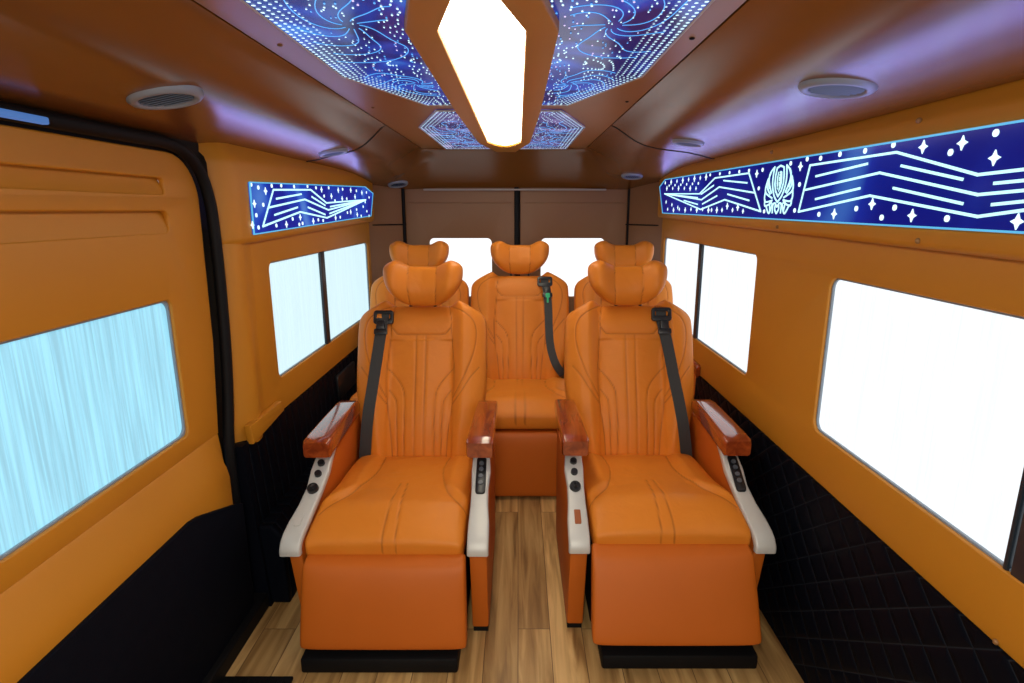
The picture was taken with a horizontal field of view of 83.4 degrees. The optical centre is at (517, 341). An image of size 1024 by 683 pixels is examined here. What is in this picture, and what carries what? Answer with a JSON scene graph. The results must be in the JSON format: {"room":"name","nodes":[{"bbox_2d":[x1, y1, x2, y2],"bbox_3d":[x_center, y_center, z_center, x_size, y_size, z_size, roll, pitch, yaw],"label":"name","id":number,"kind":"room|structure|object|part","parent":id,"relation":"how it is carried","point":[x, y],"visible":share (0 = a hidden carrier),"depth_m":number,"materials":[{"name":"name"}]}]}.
{"room":"vehicle interior","nodes":[
{"label":"vehicle interior","id":0,"kind":"room"},
{"bbox_2d":[0,101,252,584],"bbox_3d":[-0.934,0.508,0.326,0.041,1.525,3.209,0,13,0],"label":"trim","id":1,"kind":"structure","parent":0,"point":[57,121],"depth_m":1.74,"materials":[{"name":"black rubber"}]},
{"bbox_2d":[0,108,48,124],"bbox_3d":[-0.922,-0.276,0.445,0.016,0.014,1.390,0,13,0],"label":"light strip","id":2,"kind":"object","parent":1,"relation":"attached to","point":[4,113],"visible":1,"depth_m":1.06,"materials":[{"name":"blue plastic"}]},
{"bbox_2d":[0,124,254,682],"bbox_3d":[-0.935,0.500,0.404,0.090,1.465,2.965,0,13,0],"label":"door","id":3,"kind":"structure","parent":1,"relation":"attached to","point":[148,580],"depth_m":1.34,"materials":[{"name":"orange leather"}]},
{"bbox_2d":[0,301,185,559],"bbox_3d":[-0.967,0.147,1.312,0.016,0.454,0.692,0,13,0],"label":"window","id":4,"kind":"structure","parent":3,"relation":"attached to","point":[84,405],"depth_m":1.27,"materials":[{"name":"blue glass"}]},
{"bbox_3d":[-0.932,0.912,0.472,0.060,0.632,2.915,0,13,0],"label":"trim","id":5,"kind":"part","parent":3,"relation":"part of","materials":[{"name":"orange leather"}]},
{"bbox_3d":[-0.897,0.987,0.481,0.014,0.482,2.900,0,13,0],"label":"kick panel","id":6,"kind":"part","parent":3,"relation":"part of","materials":[{"name":"black leather"}]},
{"bbox_2d":[251,222,371,408],"bbox_3d":[-0.917,-0.235,2.798,0.014,0.724,1.640,0,13,0],"label":"wall","id":7,"kind":"structure","parent":0,"point":[286,388],"depth_m":2.31,"materials":[{"name":"orange leather"}]},
{"bbox_2d":[222,243,264,442],"bbox_3d":[-0.910,-0.025,1.968,0.052,0.725,0.298,2,13,8],"label":"trim","id":8,"kind":"structure","parent":7,"relation":"attached to","point":[249,405],"depth_m":1.90,"materials":[{"name":"orange leather"}]},
{"bbox_2d":[244,401,283,443],"bbox_3d":[-0.895,0.282,2.041,0.024,0.069,0.276,0,13,0],"label":"strip","id":9,"kind":"object","parent":7,"relation":"attached to","point":[255,428],"visible":0.98,"depth_m":2.00,"materials":[{"name":"orange leather"}]},
{"bbox_2d":[198,143,373,244],"bbox_3d":[-0.938,-0.689,2.618,0.115,0.408,1.788,0,13,0],"label":"trim","id":10,"kind":"structure","parent":7,"relation":"attached to","point":[230,168],"depth_m":1.88,"materials":[{"name":"orange leather"}]},
{"bbox_2d":[235,346,357,605],"bbox_3d":[-0.907,0.431,2.844,0.090,0.596,1.845,0,13,0],"label":"trim","id":11,"kind":"structure","parent":7,"relation":"attached to","point":[267,468],"depth_m":2.12,"materials":[{"name":"black leather"}]},
{"bbox_2d":[248,182,372,234],"bbox_3d":[-0.878,-0.637,2.673,0.012,0.213,1.659,0,13,0],"label":"wall panel","id":12,"kind":"object","parent":7,"relation":"attached to","point":[274,207],"visible":1,"depth_m":2.33,"materials":[{"name":"blue"}]},
{"bbox_2d":[269,243,369,375],"bbox_3d":[-0.924,-0.230,2.840,0.021,0.499,1.480,0,13,0],"label":"window","id":13,"kind":"structure","parent":7,"relation":"in","point":[318,297],"depth_m":2.64,"materials":[{"name":"grey glass"}]},
{"bbox_2d":[336,361,355,399],"bbox_3d":[-0.893,0.199,2.989,0.016,0.125,0.300,0,13,0],"label":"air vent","id":14,"kind":"object","parent":7,"relation":"attached to","point":[346,378],"visible":0.98,"depth_m":2.97,"materials":[{"name":"black plastic"}]},
{"bbox_2d":[405,191,519,275],"bbox_3d":[-0.025,-0.397,3.879,1.950,1.750,0.060,0,13,0],"label":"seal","id":15,"kind":"structure","parent":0,"point":[519,191],"depth_m":3.75,"materials":[{"name":"black rubber"}]},
{"bbox_2d":[369,185,402,283],"bbox_3d":[-0.860,-0.299,3.742,0.264,1.620,0.290,0,13,0],"label":"trim","id":16,"kind":"structure","parent":15,"relation":"attached to","point":[387,201],"depth_m":3.62,"materials":[{"name":"plastic"}]},
{"bbox_2d":[372,224,403,225],"bbox_3d":[-0.811,-0.738,3.637,0.242,0.008,0.014,-12,17,-42],"label":"door frame","id":17,"kind":"structure","parent":15,"relation":"attached to","point":[373,224],"depth_m":3.60,"materials":[{"name":"black rubber"}]},
{"bbox_2d":[388,180,407,187],"bbox_3d":[-0.740,-0.970,3.545,0.125,0.045,0.123,-2,13,-10],"label":"air vent","id":18,"kind":"object","parent":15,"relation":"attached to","point":[398,184],"visible":0.99,"depth_m":3.54,"materials":[{"name":"grey plastic"}]},
{"bbox_2d":[401,189,406,243],"bbox_3d":[-0.735,-0.276,3.822,0.020,1.500,0.020,5,14,22],"label":"trim","id":19,"kind":"structure","parent":15,"relation":"attached to","point":[402,190],"depth_m":3.69,"materials":[{"name":"black rubber"}]},
{"bbox_2d":[404,188,513,306],"bbox_3d":[-0.374,-0.321,3.838,0.705,1.580,0.034,0,13,0],"label":"door","id":20,"kind":"structure","parent":15,"relation":"in","point":[430,215],"depth_m":3.71,"materials":[{"name":"plastic"}]},
{"bbox_2d":[430,238,491,295],"bbox_3d":[-0.375,-0.501,3.818,0.466,0.460,0.004,0,13,0],"label":"window","id":21,"kind":"structure","parent":20,"relation":"attached to","point":[473,254],"depth_m":3.80,"materials":[{"name":"white glass"}]},
{"bbox_2d":[367,147,660,189],"bbox_3d":[-0.025,-1.061,3.519,1.950,0.254,0.387,0,13,0],"label":"trim","id":22,"kind":"structure","parent":15,"relation":"attached to","point":[430,167],"depth_m":3.50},
{"bbox_2d":[423,187,605,275],"bbox_3d":[-0.020,-0.316,3.818,1.160,1.580,0.055,0,13,0],"label":"door frame","id":23,"kind":"structure","parent":15,"relation":"attached to","point":[423,189],"depth_m":3.66,"materials":[{"name":"black"}]},
{"bbox_2d":[520,188,626,377],"bbox_3d":[0.363,-0.321,3.838,0.698,1.580,0.034,0,13,0],"label":"door","id":24,"kind":"structure","parent":15,"relation":"in","point":[543,214],"depth_m":3.71,"materials":[{"name":"plastic"}]},
{"bbox_2d":[541,238,603,295],"bbox_3d":[0.358,-0.501,3.818,0.476,0.460,0.004,0,13,0],"label":"window","id":25,"kind":"structure","parent":24,"relation":"attached to","point":[569,259],"depth_m":3.81,"materials":[{"name":"white glass"}]},
{"bbox_2d":[626,189,629,244],"bbox_3d":[0.712,-0.276,3.822,0.020,1.500,0.020,5,14,22],"label":"trim","id":26,"kind":"structure","parent":15,"relation":"attached to","point":[628,202],"depth_m":3.69,"materials":[{"name":"black rubber"}]},
{"bbox_2d":[194,0,745,147],"bbox_3d":[-0.082,-0.550,0.782,0.943,0.034,5.170,0,13,0],"label":"ceiling","id":27,"kind":"structure","parent":0,"point":[598,112],"depth_m":1.66,"materials":[{"name":"plastic"}]},
{"bbox_2d":[0,0,384,160],"bbox_3d":[-0.779,-0.374,0.359,0.441,0.190,4.266,0,13,0],"label":"ceiling panel","id":28,"kind":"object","parent":27,"relation":"attached to","point":[77,58],"depth_m":1.13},
{"bbox_2d":[126,85,203,109],"bbox_3d":[-0.754,-0.522,1.230,0.148,0.043,0.149,8,15,32],"label":"air vent","id":29,"kind":"object","parent":28,"relation":"attached to","point":[179,96],"visible":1,"depth_m":1.22,"materials":[{"name":"grey plastic"}]},
{"bbox_2d":[318,148,347,156],"bbox_3d":[-0.762,-0.779,2.366,0.120,0.037,0.121,-3,13,-14],"label":"air vent","id":30,"kind":"object","parent":28,"relation":"attached to","point":[335,152],"visible":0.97,"depth_m":2.34,"materials":[{"name":"grey plastic"}]},
{"bbox_2d":[240,0,451,105],"bbox_3d":[-0.303,-0.614,1.142,0.325,0.008,1.606,0,13,0],"label":"ceiling panel","id":31,"kind":"object","parent":27,"relation":"attached to","point":[365,42],"visible":0.99,"depth_m":1.19,"materials":[{"name":"blue plastic"}]},
{"bbox_2d":[306,124,420,179],"bbox_3d":[-0.779,-0.935,2.887,0.441,0.219,0.895,0,13,0],"label":"trim","id":32,"kind":"structure","parent":27,"relation":"attached to","point":[388,153],"depth_m":2.87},
{"bbox_2d":[418,109,489,148],"bbox_3d":[-0.270,-0.960,2.661,0.305,0.008,1.291,0,13,0],"label":"ceiling panel","id":33,"kind":"object","parent":27,"relation":"attached to","point":[444,126],"visible":0.96,"depth_m":2.56,"materials":[{"name":"blue plastic"}]},
{"bbox_2d":[404,0,558,151],"bbox_3d":[-0.068,-0.803,2.002,0.290,0.024,2.660,0,13,0],"label":"recessed light","id":34,"kind":"object","parent":27,"relation":"in","point":[491,60],"visible":1,"depth_m":1.28,"materials":[{"name":"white plastic"}]},
{"bbox_2d":[439,0,524,144],"bbox_3d":[-0.068,-0.792,1.937,0.171,0.008,2.270,0,13,0],"label":"diffuser","id":35,"kind":"object","parent":34,"relation":"attached to","point":[482,42],"depth_m":1.33,"materials":[{"name":"white plastic"}]},
{"bbox_2d":[521,109,585,148],"bbox_3d":[0.134,-0.960,2.661,0.305,0.008,1.291,0,13,0],"label":"ceiling panel","id":36,"kind":"object","parent":27,"relation":"attached to","point":[555,128],"visible":0.98,"depth_m":2.54,"materials":[{"name":"blue plastic"}]},
{"bbox_2d":[542,0,714,105],"bbox_3d":[0.167,-0.614,1.142,0.325,0.008,1.606,0,13,0],"label":"ceiling panel","id":37,"kind":"object","parent":27,"relation":"attached to","point":[602,46],"visible":0.99,"depth_m":1.19,"materials":[{"name":"blue plastic"}]},
{"bbox_2d":[587,124,714,178],"bbox_3d":[0.673,-0.941,2.885,0.554,0.206,0.895,0,13,0],"label":"trim","id":38,"kind":"structure","parent":27,"relation":"attached to","point":[616,152],"depth_m":2.90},
{"bbox_2d":[621,173,642,179],"bbox_3d":[0.661,-0.959,3.335,0.125,0.035,0.125,-2,13,-7],"label":"air vent","id":39,"kind":"object","parent":38,"relation":"attached to","point":[629,176],"visible":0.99,"depth_m":3.33,"materials":[{"name":"grey plastic"}]},
{"bbox_2d":[612,0,1023,157],"bbox_3d":[0.673,-0.385,0.356,0.554,0.168,4.266,0,13,0],"label":"ceiling panel","id":40,"kind":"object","parent":27,"relation":"attached to","point":[736,91],"depth_m":1.09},
{"bbox_2d":[672,139,704,146],"bbox_3d":[0.641,-0.750,2.166,0.121,0.030,0.121,4,14,18],"label":"air vent","id":41,"kind":"object","parent":40,"relation":"attached to","point":[682,142],"visible":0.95,"depth_m":2.14,"materials":[{"name":"grey plastic"}]},
{"bbox_2d":[798,78,877,98],"bbox_3d":[0.661,-0.526,1.190,0.148,0.031,0.149,4,14,18],"label":"air vent","id":42,"kind":"object","parent":40,"relation":"attached to","point":[827,88],"visible":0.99,"depth_m":1.18,"materials":[{"name":"grey plastic"}]},
{"bbox_2d":[226,496,803,682],"bbox_3d":[-0.020,1.091,1.377,1.960,0.040,5.600,0,13,0],"label":"floor","id":43,"kind":"structure","parent":0,"point":[528,639],"depth_m":1.84,"materials":[{"name":"brown wood"}]},
{"bbox_2d":[202,589,269,682],"bbox_3d":[-0.934,1.234,0.537,0.132,0.055,3.100,0,13,0],"label":"trim","id":44,"kind":"structure","parent":43,"relation":"on","point":[224,662],"depth_m":1.80,"materials":[{"name":"black rubber"}]},
{"bbox_2d":[220,676,292,682],"bbox_3d":[-0.765,1.044,1.461,0.206,0.016,0.485,0,13,0],"label":"rubber mat","id":45,"kind":"object","parent":43,"relation":"on","point":[226,679],"visible":1,"depth_m":1.68,"materials":[{"name":"black rubber"}]},
{"bbox_2d":[253,458,315,601],"bbox_3d":[-0.868,0.607,2.738,0.125,0.300,1.530,0,13,0],"label":"trim","id":46,"kind":"structure","parent":43,"relation":"on","point":[281,577],"depth_m":2.01,"materials":[{"name":"black plastic"}]},
{"bbox_2d":[279,261,497,671],"bbox_3d":[-0.399,0.322,2.065,0.637,1.155,0.974,0,13,0],"label":"seat","id":47,"kind":"object","parent":43,"relation":"on","point":[390,533],"visible":1,"depth_m":1.88,"materials":[{"name":"orange leather"}]},
{"bbox_3d":[-0.679,0.551,1.783,0.020,0.028,0.043,0,13,0],"label":"label plate","id":48,"kind":"part","parent":47,"relation":"part of","materials":[{"name":"metal"}]},
{"bbox_3d":[-0.667,0.494,1.862,0.067,0.235,0.347,2,13,7],"label":"trim","id":49,"kind":"part","parent":47,"relation":"part of","materials":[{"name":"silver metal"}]},
{"bbox_3d":[-0.663,0.474,1.858,0.039,0.030,0.037,0,13,0],"label":"knob","id":50,"kind":"part","parent":47,"relation":"part of","materials":[{"name":"black plastic"}]},
{"bbox_3d":[-0.661,0.613,2.079,0.055,0.531,0.660,1,13,2],"label":"panel","id":51,"kind":"part","parent":47,"relation":"part of","materials":[{"name":"orange leather"}]},
{"bbox_3d":[-0.659,0.305,2.076,0.090,0.069,0.417,0,13,0],"label":"armrest","id":52,"kind":"part","parent":47,"relation":"part of","materials":[{"name":"red wood"}]},
{"bbox_2d":[305,455,472,555],"bbox_3d":[-0.405,0.542,2.033,0.497,0.151,0.600,0,13,0],"label":"seat cushion","id":53,"kind":"object","parent":47,"relation":"on","point":[371,505],"depth_m":1.83,"materials":[{"name":"orange leather"}]},
{"bbox_3d":[-0.392,0.169,2.358,0.528,0.655,0.335,0,13,0],"label":"backrest","id":54,"kind":"part","parent":47,"relation":"part of","materials":[{"name":"orange leather"}]},
{"bbox_3d":[-0.121,0.494,1.863,0.065,0.235,0.340,0,13,0],"label":"trim","id":55,"kind":"part","parent":47,"relation":"part of","materials":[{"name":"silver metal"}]},
{"bbox_3d":[-0.121,0.440,1.890,0.033,0.078,0.112,0,13,0],"label":"control panel","id":56,"kind":"part","parent":47,"relation":"part of","materials":[{"name":"black plastic"}]},
{"bbox_3d":[-0.122,0.613,2.079,0.054,0.531,0.658,0,13,0],"label":"panel","id":57,"kind":"part","parent":47,"relation":"part of","materials":[{"name":"orange leather"}]},
{"bbox_3d":[-0.125,0.305,2.076,0.090,0.069,0.417,0,13,0],"label":"armrest","id":58,"kind":"part","parent":47,"relation":"part of","materials":[{"name":"red wood"}]},
{"bbox_2d":[349,241,468,400],"bbox_3d":[-0.545,0.097,2.980,0.544,1.188,0.783,0,13,0],"label":"seat","id":59,"kind":"object","parent":43,"relation":"on","point":[435,254],"visible":0.17,"depth_m":3.13,"materials":[{"name":"orange leather"}]},
{"bbox_2d":[349,392,357,400],"bbox_3d":[-0.545,0.292,2.894,0.536,0.146,0.504,0,13,0],"label":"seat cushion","id":60,"kind":"object","parent":59,"relation":"on","point":[354,397],"depth_m":2.75,"materials":[{"name":"orange leather"}]},
{"bbox_3d":[-0.545,-0.062,3.178,0.544,0.630,0.327,0,13,0],"label":"backrest","id":61,"kind":"part","parent":59,"relation":"part of","materials":[{"name":"orange leather"}]},
{"bbox_2d":[471,241,568,495],"bbox_3d":[0.010,0.097,2.980,0.544,1.188,0.783,0,13,0],"label":"seat","id":62,"kind":"object","parent":43,"relation":"on","point":[525,316],"visible":0.77,"depth_m":3.09,"materials":[{"name":"orange leather"}]},
{"bbox_3d":[0.010,-0.062,3.178,0.544,0.630,0.327,0,13,0],"label":"backrest","id":63,"kind":"part","parent":62,"relation":"part of","materials":[{"name":"orange leather"}]},
{"bbox_2d":[485,377,565,428],"bbox_3d":[0.010,0.292,2.894,0.536,0.146,0.504,0,13,0],"label":"seat cushion","id":64,"kind":"object","parent":62,"relation":"on","point":[523,402],"depth_m":2.72,"materials":[{"name":"orange leather"}]},
{"bbox_3d":[0.010,0.578,2.732,0.522,0.329,0.085,0,13,0],"label":"panel","id":65,"kind":"part","parent":62,"relation":"part of","materials":[{"name":"orange leather"}]},
{"bbox_2d":[574,241,700,399],"bbox_3d":[0.603,0.097,2.980,0.581,1.188,0.787,0,13,0],"label":"seat","id":66,"kind":"object","parent":43,"relation":"on","point":[638,254],"visible":0.16,"depth_m":3.13,"materials":[{"name":"orange leather"}]},
{"bbox_3d":[0.585,-0.062,3.178,0.544,0.630,0.327,0,13,0],"label":"backrest","id":67,"kind":"part","parent":66,"relation":"part of","materials":[{"name":"orange leather"}]},
{"bbox_3d":[0.865,0.385,2.970,0.036,0.550,0.340,0,13,0],"label":"panel","id":68,"kind":"part","parent":66,"relation":"part of","materials":[{"name":"orange leather"}]},
{"bbox_3d":[0.865,0.098,2.889,0.050,0.065,0.370,0,13,0],"label":"armrest","id":69,"kind":"part","parent":66,"relation":"part of","materials":[{"name":"red wood"}]},
{"bbox_2d":[554,260,775,668],"bbox_3d":[0.458,0.322,2.065,0.654,1.155,1.024,0,13,0],"label":"seat","id":70,"kind":"object","parent":43,"relation":"on","point":[666,540],"visible":1,"depth_m":1.88,"materials":[{"name":"orange leather"}]},
{"bbox_3d":[0.187,0.610,2.094,0.054,0.531,0.658,0,13,0],"label":"panel","id":71,"kind":"part","parent":70,"relation":"part of","materials":[{"name":"orange leather"}]},
{"bbox_3d":[0.190,0.302,2.091,0.090,0.069,0.417,0,13,0],"label":"armrest","id":72,"kind":"part","parent":70,"relation":"part of","materials":[{"name":"red wood"}]},
{"bbox_3d":[0.186,0.471,1.872,0.039,0.030,0.037,0,13,0],"label":"knob","id":73,"kind":"part","parent":70,"relation":"part of","materials":[{"name":"black plastic"}]},
{"bbox_3d":[0.186,0.491,1.877,0.065,0.235,0.340,0,13,0],"label":"trim","id":74,"kind":"part","parent":70,"relation":"part of","materials":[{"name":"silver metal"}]},
{"bbox_3d":[0.186,0.548,1.798,0.020,0.028,0.043,0,13,0],"label":"label plate","id":75,"kind":"part","parent":70,"relation":"part of","materials":[{"name":"brown wood"}]},
{"bbox_3d":[0.457,0.165,2.373,0.528,0.655,0.335,0,13,0],"label":"backrest","id":76,"kind":"part","parent":70,"relation":"part of","materials":[{"name":"orange leather"}]},
{"bbox_2d":[582,453,750,545],"bbox_3d":[0.470,0.533,2.046,0.497,0.160,0.600,0,13,0],"label":"seat cushion","id":77,"kind":"object","parent":70,"relation":"on","point":[629,499],"depth_m":1.84,"materials":[{"name":"orange leather"}]},
{"bbox_3d":[0.724,0.302,2.091,0.090,0.069,0.417,0,13,0],"label":"armrest","id":78,"kind":"part","parent":70,"relation":"part of","materials":[{"name":"red wood"}]},
{"bbox_3d":[0.732,0.610,2.094,0.063,0.531,0.658,0,13,0],"label":"panel","id":79,"kind":"part","parent":70,"relation":"part of","materials":[{"name":"orange leather"}]},
{"bbox_3d":[0.724,0.436,1.905,0.033,0.078,0.112,0,13,0],"label":"control panel","id":80,"kind":"part","parent":70,"relation":"part of","materials":[{"name":"black plastic"}]},
{"bbox_3d":[0.732,0.491,1.876,0.067,0.235,0.347,-2,13,-7],"label":"trim","id":81,"kind":"part","parent":70,"relation":"part of","materials":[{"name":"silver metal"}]},
{"bbox_2d":[660,218,1023,667],"bbox_3d":[0.864,0.186,0.966,0.020,0.732,5.200,0,13,0],"label":"wall","id":82,"kind":"structure","parent":0,"point":[778,392],"depth_m":1.53,"materials":[{"name":"orange leather"}]},
{"bbox_2d":[625,224,658,225],"bbox_3d":[0.773,-0.730,3.599,0.011,0.008,0.290,-8,15,-31],"label":"door frame","id":83,"kind":"structure","parent":82,"relation":"attached to","point":[625,224],"depth_m":3.58,"materials":[{"name":"black rubber"}]},
{"bbox_2d":[625,182,662,260],"bbox_3d":[0.821,-0.290,3.703,0.242,1.620,0.370,0,13,0],"label":"trim","id":84,"kind":"structure","parent":82,"relation":"attached to","point":[643,209],"depth_m":3.56,"materials":[{"name":"plastic"}]},
{"bbox_2d":[664,238,756,373],"bbox_3d":[0.875,-0.241,2.778,0.021,0.516,1.415,0,13,0],"label":"window","id":85,"kind":"structure","parent":82,"relation":"in","point":[715,286],"depth_m":2.55,"materials":[{"name":"grey glass"}]},
{"bbox_2d":[658,79,1023,260],"bbox_3d":[0.862,-0.279,0.860,0.077,0.421,5.200,0,13,0],"label":"trim","id":86,"kind":"structure","parent":82,"relation":"attached to","point":[1002,103],"depth_m":1.26,"materials":[{"name":"orange plastic"}]},
{"bbox_2d":[659,119,1023,233],"bbox_3d":[0.828,-0.508,1.939,0.013,0.212,2.911,0,13,0],"label":"wall panel","id":87,"kind":"object","parent":82,"relation":"attached to","point":[970,179],"visible":1,"depth_m":1.27,"materials":[{"name":"blue"}]},
{"bbox_2d":[694,376,1023,682],"bbox_3d":[0.871,0.828,1.122,0.062,0.588,5.220,0,13,0],"label":"trim","id":88,"kind":"structure","parent":82,"relation":"attached to","point":[843,606],"depth_m":1.50,"materials":[{"name":"black leather"}]},
{"bbox_2d":[816,278,1023,583],"bbox_3d":[0.875,0.181,1.008,0.021,0.504,1.345,0,13,0],"label":"window","id":89,"kind":"structure","parent":82,"relation":"in","point":[926,393],"depth_m":1.21,"materials":[{"name":"grey glass"}]}
]}

